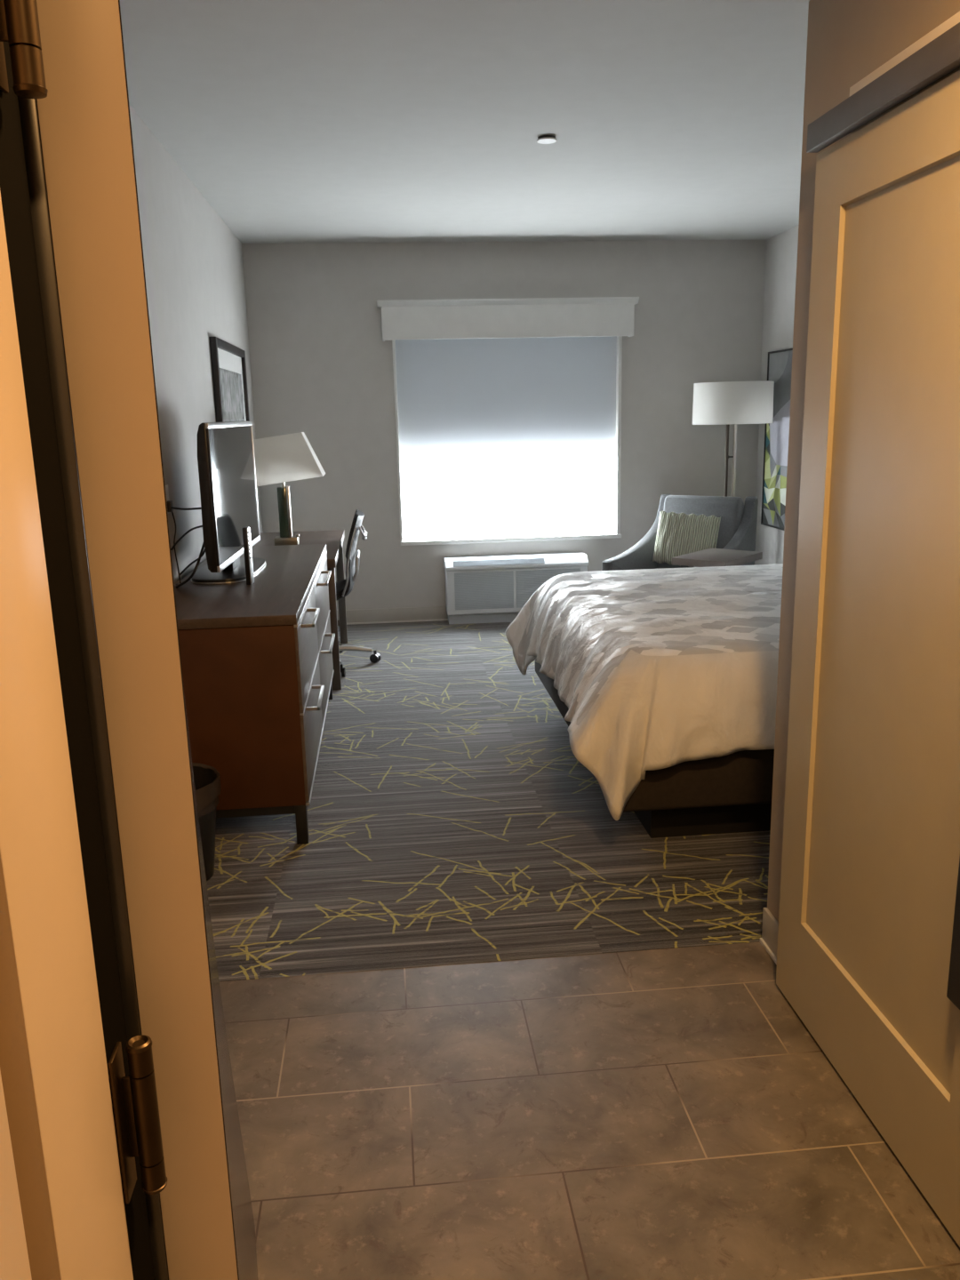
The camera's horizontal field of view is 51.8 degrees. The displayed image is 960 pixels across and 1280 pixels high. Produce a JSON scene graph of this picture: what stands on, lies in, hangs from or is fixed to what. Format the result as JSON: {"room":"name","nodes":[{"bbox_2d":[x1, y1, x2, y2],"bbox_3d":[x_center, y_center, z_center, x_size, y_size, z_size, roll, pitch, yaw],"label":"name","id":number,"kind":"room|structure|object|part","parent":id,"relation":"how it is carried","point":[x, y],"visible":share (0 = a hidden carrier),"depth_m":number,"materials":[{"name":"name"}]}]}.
{"room":"hotel room","nodes":[
{"label":"hotel room","id":0,"kind":"room"},
{"bbox_2d":[128,104,262,584],"bbox_3d":[-1.306,-0.659,3.781,0.100,2.652,6.745,-3,13,-5],"label":"wall","id":1,"kind":"structure","parent":0,"point":[194,264],"depth_m":4.49,"materials":[{"name":"paint"}]},
{"bbox_2d":[164,484,173,513],"bbox_3d":[-1.262,-0.570,4.009,0.020,0.115,0.072,-3,13,-5],"label":"plug","id":2,"kind":"object","parent":1,"relation":"attached to","point":[169,503],"visible":0.74,"depth_m":4.00,"materials":[{"name":"black plastic"}]},
{"bbox_2d":[171,511,181,583],"bbox_3d":[-1.240,-0.382,4.026,0.017,0.296,0.075,-5,13,-15],"label":"cable","id":3,"kind":"object","parent":2,"relation":"hanging from","point":[172,511],"visible":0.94,"depth_m":4.02,"materials":[{"name":"rubber"}]},
{"bbox_2d":[170,506,201,510],"bbox_3d":[-1.172,-0.529,3.968,0.180,0.016,0.020,5,14,26],"label":"cable","id":4,"kind":"object","parent":2,"relation":"attached to","point":[172,508],"visible":0.91,"depth_m":3.98,"materials":[{"name":"rubber"}]},
{"bbox_2d":[208,336,249,422],"bbox_3d":[-1.457,-1.347,5.848,0.034,0.775,1.160,-3,13,-5],"label":"framed picture","id":5,"kind":"object","parent":1,"relation":"attached to","point":[228,365],"visible":0.54,"depth_m":5.71,"materials":[{"name":"black metal"}]},
{"bbox_2d":[219,368,244,421],"bbox_3d":[-1.460,-1.329,5.867,0.002,0.520,0.900,-3,13,-5],"label":"print","id":6,"kind":"object","parent":5,"relation":"attached to","point":[231,384],"depth_m":5.82},
{"bbox_2d":[119,0,808,243],"bbox_3d":[0.437,-2.292,4.564,3.854,0.100,4.848,-3,13,-5],"label":"ceiling","id":7,"kind":"structure","parent":0,"point":[296,121],"depth_m":3.88,"materials":[{"name":"paint"}]},
{"bbox_2d":[536,135,556,143],"bbox_3d":[0.288,-2.159,4.258,0.086,0.016,0.086,-3,13,-5],"label":"sprinkler cover","id":8,"kind":"object","parent":7,"relation":"attached to","point":[543,139],"visible":1,"depth_m":4.24,"materials":[{"name":"white paint"}]},
{"bbox_2d":[537,135,555,138],"bbox_3d":[0.288,-2.161,4.258,0.076,0.010,0.076,-3,13,-5],"label":"smoke detector","id":9,"kind":"object","parent":8,"relation":"on","point":[542,136],"depth_m":4.23,"materials":[{"name":"metal"}]},
{"bbox_2d":[206,620,770,981],"bbox_3d":[0.499,0.387,5.189,3.854,0.101,4.828,-3,13,-5],"label":"floor","id":10,"kind":"structure","parent":0,"point":[453,816],"depth_m":3.47,"materials":[{"name":"grey carpet"}]},
{"bbox_2d":[192,762,221,880],"bbox_3d":[-1.004,0.626,3.292,0.291,0.352,0.291,-3,13,-5],"label":"waste bin","id":11,"kind":"object","parent":10,"relation":"on","point":[206,778],"visible":0.3,"depth_m":3.26,"materials":[{"name":"plastic"}]},
{"bbox_2d":[174,544,335,844],"bbox_3d":[-0.962,0.125,4.368,0.600,0.845,1.916,-3,13,-5],"label":"dresser","id":12,"kind":"object","parent":10,"relation":"on","point":[257,665],"visible":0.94,"depth_m":3.47,"materials":[{"name":"brown wood"}]},
{"bbox_2d":[175,542,204,587],"bbox_3d":[-1.167,-0.310,3.902,0.191,0.221,0.115,4,14,22],"label":"cable","id":13,"kind":"object","parent":12,"relation":"on","point":[203,546],"visible":0.76,"depth_m":3.85,"materials":[{"name":"rubber"}]},
{"bbox_2d":[191,421,266,583],"bbox_3d":[-1.105,-0.614,4.272,0.276,0.644,1.020,-2,13,-3],"label":"television","id":14,"kind":"object","parent":12,"relation":"on","point":[226,461],"visible":0.93,"depth_m":4.07,"materials":[{"name":"black plastic"}]},
{"bbox_2d":[170,525,202,550],"bbox_3d":[-1.162,-0.400,3.882,0.158,0.103,0.063,2,13,12],"label":"cable","id":15,"kind":"object","parent":14,"relation":"attached to","point":[199,526],"visible":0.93,"depth_m":3.86,"materials":[{"name":"rubber"}]},
{"bbox_2d":[179,549,205,575],"bbox_3d":[-1.156,-0.337,4.013,0.187,0.160,0.027,7,15,31],"label":"cable","id":16,"kind":"object","parent":14,"relation":"attached to","point":[204,552],"visible":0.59,"depth_m":4.04,"materials":[{"name":"rubber"}]},
{"bbox_2d":[241,526,254,584],"bbox_3d":[-0.934,-0.339,3.981,0.022,0.232,0.048,-1,13,3],"label":"remote control","id":17,"kind":"object","parent":12,"relation":"on","point":[246,531],"visible":1,"depth_m":3.97,"materials":[{"name":"black plastic"}]},
{"bbox_3d":[-0.962,0.406,4.433,0.485,0.032,1.893,-3,13,-5],"label":"rail","id":18,"kind":"part","parent":12,"relation":"part of","materials":[{"name":"black metal"}]},
{"bbox_3d":[-0.642,0.659,3.563,0.040,0.150,0.040,-3,13,-5],"label":"leg","id":19,"kind":"part","parent":12,"relation":"part of","materials":[{"name":"black metal"}]},
{"bbox_3d":[-0.673,0.008,3.860,0.011,0.303,0.905,-3,13,-5],"label":"drawer","id":20,"kind":"part","parent":12,"relation":"part of","materials":[{"name":"laminate"}]},
{"bbox_3d":[-0.631,-0.084,3.683,0.049,0.012,0.310,-3,13,-5],"label":"bar pull","id":21,"kind":"part","parent":12,"relation":"part of","materials":[{"name":"silver metal"}]},
{"bbox_3d":[-0.665,0.321,3.931,0.011,0.322,0.905,-3,13,-5],"label":"drawer","id":22,"kind":"part","parent":12,"relation":"part of","materials":[{"name":"laminate"}]},
{"bbox_3d":[-0.624,0.218,3.753,0.049,0.012,0.310,-3,13,-5],"label":"bar pull","id":23,"kind":"part","parent":12,"relation":"part of","materials":[{"name":"silver metal"}]},
{"bbox_3d":[-0.766,-0.202,4.783,0.011,0.303,0.987,-3,13,-5],"label":"drawer","id":24,"kind":"part","parent":12,"relation":"part of","materials":[{"name":"laminate"}]},
{"bbox_3d":[-0.722,-0.287,4.576,0.049,0.012,0.370,-3,13,-5],"label":"bar pull","id":25,"kind":"part","parent":12,"relation":"part of","materials":[{"name":"silver metal"}]},
{"bbox_3d":[-0.759,0.111,4.855,0.011,0.322,0.987,-3,13,-5],"label":"drawer","id":26,"kind":"part","parent":12,"relation":"part of","materials":[{"name":"laminate"}]},
{"bbox_3d":[-0.715,0.015,4.646,0.049,0.012,0.370,-3,13,-5],"label":"bar pull","id":27,"kind":"part","parent":12,"relation":"part of","materials":[{"name":"silver metal"}]},
{"bbox_3d":[-0.825,0.248,5.371,0.040,0.150,0.040,-3,13,-5],"label":"leg","id":28,"kind":"part","parent":12,"relation":"part of","materials":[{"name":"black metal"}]},
{"bbox_2d":[252,529,347,690],"bbox_3d":[-1.132,-0.204,6.012,0.600,0.758,1.380,-3,13,-5],"label":"desk","id":29,"kind":"object","parent":10,"relation":"on","point":[333,540],"visible":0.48,"depth_m":6.01,"materials":[{"name":"brown wood"}]},
{"bbox_2d":[253,432,325,545],"bbox_3d":[-1.158,-0.886,5.823,0.486,0.658,0.280,-3,13,-5],"label":"table lamp","id":30,"kind":"object","parent":29,"relation":"on","point":[282,459],"visible":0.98,"depth_m":5.68,"materials":[{"name":"metal"}]},
{"bbox_3d":[-1.162,-1.056,5.784,0.486,0.310,0.280,-3,13,-5],"label":"lamp shade","id":31,"kind":"part","parent":30,"relation":"part of","materials":[{"name":"white fabric"}]},
{"bbox_3d":[-0.816,-0.069,5.497,0.048,0.711,0.048,-3,13,-5],"label":"leg","id":32,"kind":"part","parent":29,"relation":"part of","materials":[{"name":"metal"}]},
{"bbox_3d":[-0.931,-0.327,6.633,0.048,0.711,0.048,-3,13,-5],"label":"leg","id":33,"kind":"part","parent":29,"relation":"part of","materials":[{"name":"metal"}]},
{"bbox_2d":[335,509,381,677],"bbox_3d":[-0.965,-0.306,6.027,0.680,0.942,0.694,-3,13,-5],"label":"office chair","id":34,"kind":"object","parent":10,"relation":"on","point":[344,588],"visible":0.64,"depth_m":5.84,"materials":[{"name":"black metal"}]},
{"bbox_3d":[-1.045,-0.288,6.012,0.500,0.094,0.470,-3,13,-5],"label":"seat","id":35,"kind":"part","parent":34,"relation":"part of","materials":[{"name":"black fabric"}]},
{"bbox_3d":[-0.764,-0.455,5.770,0.108,0.404,0.033,-3,13,-5],"label":"rail","id":36,"kind":"part","parent":34,"relation":"part of","materials":[{"name":"plastic"}]},
{"bbox_3d":[-0.789,-0.518,5.985,0.201,0.519,0.450,-3,13,-5],"label":"backrest","id":37,"kind":"part","parent":34,"relation":"part of","materials":[{"name":"black fabric"}]},
{"bbox_3d":[-0.818,0.056,6.115,0.298,0.056,0.043,-3,13,-5],"label":"arm","id":38,"kind":"part","parent":34,"relation":"part of","materials":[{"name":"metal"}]},
{"bbox_3d":[-0.707,-0.658,5.962,0.048,0.080,0.288,-3,13,-5],"label":"handle","id":39,"kind":"part","parent":34,"relation":"part of","materials":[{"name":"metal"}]},
{"bbox_2d":[535,657,774,838],"bbox_3d":[1.376,-0.073,4.312,2.017,1.150,2.130,-3,13,-5],"label":"bed","id":40,"kind":"object","parent":10,"relation":"on","point":[732,793],"visible":0.07,"depth_m":3.40,"materials":[{"name":"fabric"}]},
{"bbox_2d":[505,563,783,820],"bbox_3d":[1.247,0.060,4.326,2.064,0.562,2.096,-3,13,-5],"label":"duvet","id":41,"kind":"object","parent":40,"relation":"on","point":[652,669],"visible":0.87,"depth_m":3.45,"materials":[{"name":"white fabric"}]},
{"bbox_2d":[601,494,758,570],"bbox_3d":[1.332,-0.470,6.570,0.696,0.915,0.920,8,16,35],"label":"armchair","id":42,"kind":"object","parent":10,"relation":"on","point":[739,520],"visible":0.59,"depth_m":6.62,"materials":[{"name":"fabric"}]},
{"bbox_3d":[1.080,-0.583,6.731,0.076,0.754,0.916,8,16,35],"label":"arm","id":43,"kind":"part","parent":42,"relation":"part of","materials":[{"name":"fabric"}]},
{"bbox_2d":[652,511,720,567],"bbox_3d":[1.380,-0.672,6.606,0.432,0.368,0.193,4,14,23],"label":"throw pillow","id":44,"kind":"object","parent":42,"relation":"on","point":[682,533],"visible":0.84,"depth_m":6.56,"materials":[{"name":"green fabric"}]},
{"bbox_3d":[1.506,-0.607,6.790,0.540,0.755,0.248,8,16,35],"label":"backrest","id":45,"kind":"part","parent":42,"relation":"part of","materials":[{"name":"grey fabric"}]},
{"bbox_3d":[1.584,-0.513,6.376,0.076,0.754,0.916,8,16,35],"label":"arm","id":46,"kind":"part","parent":42,"relation":"part of","materials":[{"name":"fabric"}]},
{"bbox_2d":[672,547,762,567],"bbox_3d":[1.402,-0.179,5.867,0.340,0.660,0.480,9,17,39],"label":"side table","id":47,"kind":"object","parent":10,"relation":"on","point":[708,557],"visible":0.47,"depth_m":5.71,"materials":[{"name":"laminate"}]},
{"bbox_2d":[692,380,774,496],"bbox_3d":[1.775,-0.972,7.028,0.546,1.668,0.546,-3,13,-5],"label":"floor lamp","id":48,"kind":"object","parent":10,"relation":"on","point":[724,403],"visible":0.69,"depth_m":6.66,"materials":[{"name":"silver metal"}]},
{"bbox_3d":[1.759,-1.648,6.873,0.546,0.280,0.546,-3,13,-5],"label":"lamp shade","id":49,"kind":"part","parent":48,"relation":"part of","materials":[{"name":"white fabric"}]},
{"bbox_2d":[241,240,766,610],"bbox_3d":[0.232,-1.481,7.204,3.654,2.652,0.160,-3,13,-5],"label":"wall","id":50,"kind":"structure","parent":0,"point":[322,368],"depth_m":7.01,"materials":[{"name":"paint"}]},
{"bbox_2d":[336,606,447,624],"bbox_3d":[-0.886,-0.171,7.297,1.305,0.108,0.018,-3,13,-5],"label":"baseboard","id":51,"kind":"structure","parent":50,"relation":"attached to","point":[431,613],"depth_m":7.32,"materials":[{"name":"plastic"}]},
{"bbox_2d":[392,336,622,545],"bbox_3d":[0.211,-1.520,7.177,1.639,1.599,0.172,-3,13,-5],"label":"window","id":52,"kind":"structure","parent":50,"relation":"in","point":[617,534],"depth_m":7.23,"materials":[{"name":"white paint"}]},
{"bbox_2d":[395,336,616,540],"bbox_3d":[0.205,-1.552,7.166,1.585,1.598,0.058,-3,13,-5],"label":"roller blind","id":53,"kind":"object","parent":52,"relation":"attached to","point":[500,436],"visible":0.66,"depth_m":7.16,"materials":[{"name":"white"}]},
{"bbox_2d":[376,296,639,341],"bbox_3d":[0.199,-2.233,6.871,1.810,0.257,0.148,-3,13,-5],"label":"window valance","id":54,"kind":"object","parent":50,"relation":"attached to","point":[597,316],"visible":1,"depth_m":6.83,"materials":[{"name":"white paint"}]},
{"bbox_3d":[0.197,-2.339,6.847,1.810,0.040,0.148,-3,13,-5],"label":"crown moulding","id":55,"kind":"part","parent":54,"relation":"part of","materials":[{"name":"white paint"}]},
{"bbox_2d":[443,552,588,623],"bbox_3d":[0.266,-0.379,7.266,1.040,0.475,0.214,-3,13,-5],"label":"air conditioner","id":56,"kind":"object","parent":50,"relation":"attached to","point":[479,588],"visible":0.79,"depth_m":7.16,"materials":[{"name":"white plastic"}]},
{"bbox_2d":[443,552,588,571],"bbox_3d":[0.261,-0.573,7.221,1.040,0.077,0.214,-3,13,-5],"label":"hood","id":57,"kind":"object","parent":56,"relation":"attached to","point":[572,561],"depth_m":7.15,"materials":[{"name":"white plastic"}]},
{"bbox_2d":[219,941,959,1279],"bbox_3d":[0.332,1.409,0.759,2.827,0.100,4.187,-3,13,-5],"label":"floor","id":58,"kind":"structure","parent":0,"point":[664,1114],"depth_m":2.11,"materials":[{"name":"ceramic"}]},
{"bbox_2d":[719,0,809,1],"bbox_3d":[-0.095,-1.397,1.248,2.114,0.335,1.917,-3,13,-5],"label":"ceiling","id":59,"kind":"structure","parent":0,"point":[719,0],"depth_m":2.29,"materials":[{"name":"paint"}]},
{"bbox_2d":[754,224,798,565],"bbox_3d":[2.340,-1.025,5.003,0.100,2.652,4.928,-3,13,-5],"label":"wall","id":60,"kind":"structure","parent":0,"point":[781,249],"depth_m":6.92,"materials":[{"name":"paint"}]},
{"bbox_2d":[760,348,792,530],"bbox_3d":[2.105,-1.345,6.683,0.035,1.214,0.870,-3,13,-5],"label":"framed picture","id":61,"kind":"object","parent":60,"relation":"attached to","point":[780,362],"visible":0.45,"depth_m":6.89,"materials":[{"name":"multicoloured fabric"}]},
{"bbox_2d":[767,0,959,921],"bbox_3d":[1.801,-0.254,1.700,1.840,2.652,1.917,-3,13,-5],"label":"wall","id":62,"kind":"structure","parent":0,"point":[848,40],"depth_m":2.33,"materials":[{"name":"paint"}]},
{"bbox_2d":[760,907,778,965],"bbox_3d":[0.822,0.839,2.727,0.018,0.108,0.212,-3,13,-5],"label":"baseboard","id":63,"kind":"structure","parent":62,"relation":"attached to","point":[769,940],"depth_m":2.77,"materials":[{"name":"plastic"}]},
{"bbox_2d":[776,70,959,1247],"bbox_3d":[0.815,0.025,1.947,0.057,2.024,0.917,-3,13,-5],"label":"door","id":64,"kind":"structure","parent":62,"relation":"in","point":[868,951],"depth_m":1.98,"materials":[{"name":"paint"}]},
{"bbox_3d":[0.825,-0.034,1.934,0.020,1.660,0.664,-3,13,-5],"label":"recessed panel","id":65,"kind":"part","parent":64,"relation":"part of","materials":[{"name":"paint"}]},
{"bbox_3d":[0.836,0.232,1.617,0.020,0.853,0.102,-3,13,-5],"label":"pull handle","id":66,"kind":"part","parent":64,"relation":"part of","materials":[{"name":"black metal"}]},
{"bbox_2d":[806,11,959,152],"bbox_3d":[0.837,-0.931,1.351,0.082,0.092,1.668,-3,13,-5],"label":"sliding door track","id":67,"kind":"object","parent":62,"relation":"attached to","point":[935,56],"depth_m":1.81,"materials":[{"name":"metal"}]},
{"bbox_3d":[0.341,0.046,0.545,2.727,2.652,0.170,-3,13,-5],"label":"wall","id":68,"kind":"structure","parent":0,"visible":0},
{"bbox_2d":[0,0,47,98],"bbox_3d":[-0.240,-0.338,0.501,0.024,0.112,0.025,-3,13,-5],"label":"door hinge","id":69,"kind":"object","parent":68,"relation":"attached to","point":[19,19],"visible":1,"depth_m":0.51,"materials":[{"name":"gold metal"}]},
{"bbox_3d":[-0.250,-0.338,0.498,0.003,0.106,0.022,-3,13,-5],"label":"frame plate","id":70,"kind":"part","parent":69,"relation":"part of","materials":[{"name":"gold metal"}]},
{"bbox_2d":[0,41,155,1279],"bbox_3d":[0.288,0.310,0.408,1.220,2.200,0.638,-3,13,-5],"label":"door frame","id":71,"kind":"structure","parent":68,"relation":"attached to","point":[65,1214],"depth_m":0.54,"materials":[{"name":"paint"}]},
{"bbox_2d":[107,1034,167,1203],"bbox_3d":[-0.224,0.317,0.651,0.024,0.112,0.025,-3,13,-5],"label":"door hinge","id":72,"kind":"object","parent":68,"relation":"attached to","point":[134,1096],"visible":1,"depth_m":0.65,"materials":[{"name":"gold metal"}]},
{"bbox_3d":[-0.235,0.317,0.649,0.003,0.106,0.022,-3,13,-5],"label":"frame plate","id":73,"kind":"part","parent":72,"relation":"part of","materials":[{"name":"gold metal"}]},
{"bbox_2d":[17,0,258,1279],"bbox_3d":[-0.364,0.209,1.165,0.093,2.083,0.981,-5,13,-15],"label":"door","id":74,"kind":"structure","parent":68,"relation":"in","point":[78,145],"depth_m":0.63,"materials":[{"name":"paint"}]}
]}

